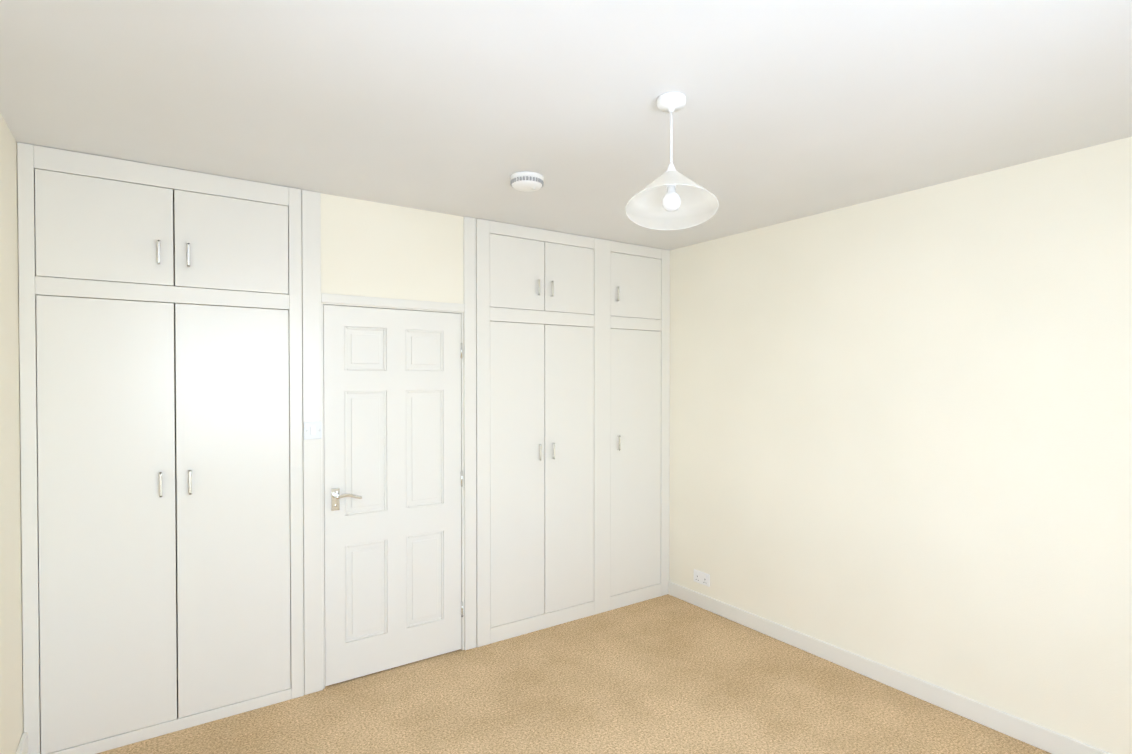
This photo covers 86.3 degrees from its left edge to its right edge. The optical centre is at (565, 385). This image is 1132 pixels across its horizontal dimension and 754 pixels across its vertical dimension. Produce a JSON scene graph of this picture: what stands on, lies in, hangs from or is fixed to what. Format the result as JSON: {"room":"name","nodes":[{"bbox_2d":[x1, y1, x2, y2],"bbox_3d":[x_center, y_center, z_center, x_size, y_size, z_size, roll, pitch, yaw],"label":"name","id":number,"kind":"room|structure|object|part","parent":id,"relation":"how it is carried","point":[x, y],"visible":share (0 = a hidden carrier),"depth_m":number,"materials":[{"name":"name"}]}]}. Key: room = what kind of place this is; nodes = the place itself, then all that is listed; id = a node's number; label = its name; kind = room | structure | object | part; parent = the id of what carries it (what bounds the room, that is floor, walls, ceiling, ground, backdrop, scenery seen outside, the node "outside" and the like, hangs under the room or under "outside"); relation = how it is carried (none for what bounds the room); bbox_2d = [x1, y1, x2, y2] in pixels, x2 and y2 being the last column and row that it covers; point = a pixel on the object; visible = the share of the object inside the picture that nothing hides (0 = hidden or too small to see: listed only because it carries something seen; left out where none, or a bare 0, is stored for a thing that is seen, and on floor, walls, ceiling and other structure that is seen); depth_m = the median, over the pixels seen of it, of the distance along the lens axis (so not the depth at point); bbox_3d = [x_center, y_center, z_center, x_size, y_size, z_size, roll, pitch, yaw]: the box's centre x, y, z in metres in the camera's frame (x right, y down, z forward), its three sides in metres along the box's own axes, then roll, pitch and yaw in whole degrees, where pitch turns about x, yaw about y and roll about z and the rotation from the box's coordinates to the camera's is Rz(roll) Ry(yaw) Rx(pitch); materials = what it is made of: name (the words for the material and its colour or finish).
{"room":"bedroom","nodes":[
{"label":"bedroom","id":0,"kind":"room"},
{"bbox_2d":[0,113,23,753],"bbox_3d":[-1.302,0.310,1.052,0.100,2.515,4.470,0,1,-35],"label":"wall","id":1,"kind":"structure","parent":0,"point":[11,687],"depth_m":2.23,"materials":[{"name":"beige paint"}]},
{"bbox_2d":[15,732,27,753],"bbox_3d":[-1.100,1.484,0.876,0.016,0.170,3.727,0,1,-35],"label":"skirt","id":2,"kind":"object","parent":1,"relation":"attached to","point":[22,748],"visible":1,"depth_m":2.35,"materials":[{"name":"white paint"}]},
{"bbox_2d":[301,193,463,608],"bbox_3d":[-0.890,0.278,3.674,3.556,2.515,0.620,0,1,-35],"label":"wall","id":3,"kind":"structure","parent":0,"point":[374,249],"depth_m":3.25,"materials":[{"name":"beige paint"}]},
{"bbox_2d":[304,422,321,439],"bbox_3d":[-1.263,0.224,3.011,0.085,0.086,0.016,0,1,-35],"label":"light switch","id":4,"kind":"object","parent":3,"relation":"attached to","point":[312,430],"visible":1,"depth_m":3.00,"materials":[{"name":"white plastic"}]},
{"bbox_2d":[301,190,475,694],"bbox_3d":[-0.947,0.283,3.309,0.946,2.513,0.114,0,1,-35],"label":"door frame","id":5,"kind":"structure","parent":3,"relation":"attached to","point":[314,299],"depth_m":3.04,"materials":[{"name":"white paint"}]},
{"bbox_2d":[323,305,462,685],"bbox_3d":[-0.911,0.559,3.280,0.761,1.946,0.093,0,1,-35],"label":"door","id":6,"kind":"structure","parent":3,"relation":"in","point":[393,478],"depth_m":3.26,"materials":[{"name":"white wood"}]},
{"bbox_2d":[0,0,1131,249],"bbox_3d":[0.203,-1.010,2.074,3.756,0.100,4.470,0,1,-35],"label":"ceiling","id":7,"kind":"structure","parent":0,"point":[788,112],"depth_m":1.99,"materials":[{"name":"white paint"}]},
{"bbox_2d":[510,171,543,191],"bbox_3d":[-0.181,-0.940,2.800,0.156,0.056,0.156,0,1,-35],"label":"smoke detector","id":8,"kind":"object","parent":7,"relation":"attached to","point":[525,181],"visible":1,"depth_m":2.75,"materials":[{"name":"white plastic"}]},
{"bbox_2d":[625,92,718,229],"bbox_3d":[0.346,-0.752,1.979,0.299,0.412,0.299,0,1,-35],"label":"pendant light","id":9,"kind":"object","parent":7,"relation":"hanging from","point":[671,191],"visible":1,"depth_m":2.01,"materials":[{"name":"white glass"}]},
{"bbox_3d":[0.346,-0.628,1.981,0.299,0.164,0.299,0,1,-35],"label":"lamp shade","id":10,"kind":"part","parent":9,"relation":"part of","materials":[{"name":"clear glass"}]},
{"bbox_2d":[97,594,1050,753],"bbox_3d":[0.203,1.605,2.106,3.756,0.100,4.470,0,1,-35],"label":"floor","id":11,"kind":"structure","parent":0,"point":[667,674],"depth_m":2.91,"materials":[{"name":"carpet"}]},
{"bbox_2d":[17,142,303,753],"bbox_3d":[-1.876,0.288,2.897,1.046,2.513,0.540,0,1,-35],"label":"wardrobe","id":12,"kind":"object","parent":11,"relation":"on","point":[160,361],"visible":1,"depth_m":2.65,"materials":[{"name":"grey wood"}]},
{"bbox_2d":[476,219,669,646],"bbox_3d":[-0.022,0.273,4.176,1.554,2.513,0.540,0,1,-35],"label":"wardrobe","id":13,"kind":"object","parent":11,"relation":"on","point":[572,427],"visible":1,"depth_m":3.90,"materials":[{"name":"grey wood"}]},
{"bbox_2d":[669,137,1131,753],"bbox_3d":[1.708,0.285,3.127,0.100,2.515,4.470,0,1,-35],"label":"wall","id":14,"kind":"structure","parent":0,"point":[901,431],"depth_m":2.92,"materials":[{"name":"beige paint"}]},
{"bbox_2d":[694,569,709,586],"bbox_3d":[0.934,1.325,4.162,0.013,0.086,0.146,0,1,-35],"label":"electrical outlet","id":15,"kind":"object","parent":14,"relation":"attached to","point":[700,577],"visible":1,"depth_m":4.15,"materials":[{"name":"white plastic"}]},
{"bbox_2d":[668,581,1110,753],"bbox_3d":[1.808,1.498,2.895,0.016,0.095,3.749,0,1,-35],"label":"skirt","id":16,"kind":"object","parent":14,"relation":"attached to","point":[1034,735],"visible":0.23,"depth_m":3.04,"materials":[{"name":"white paint"}]}
]}

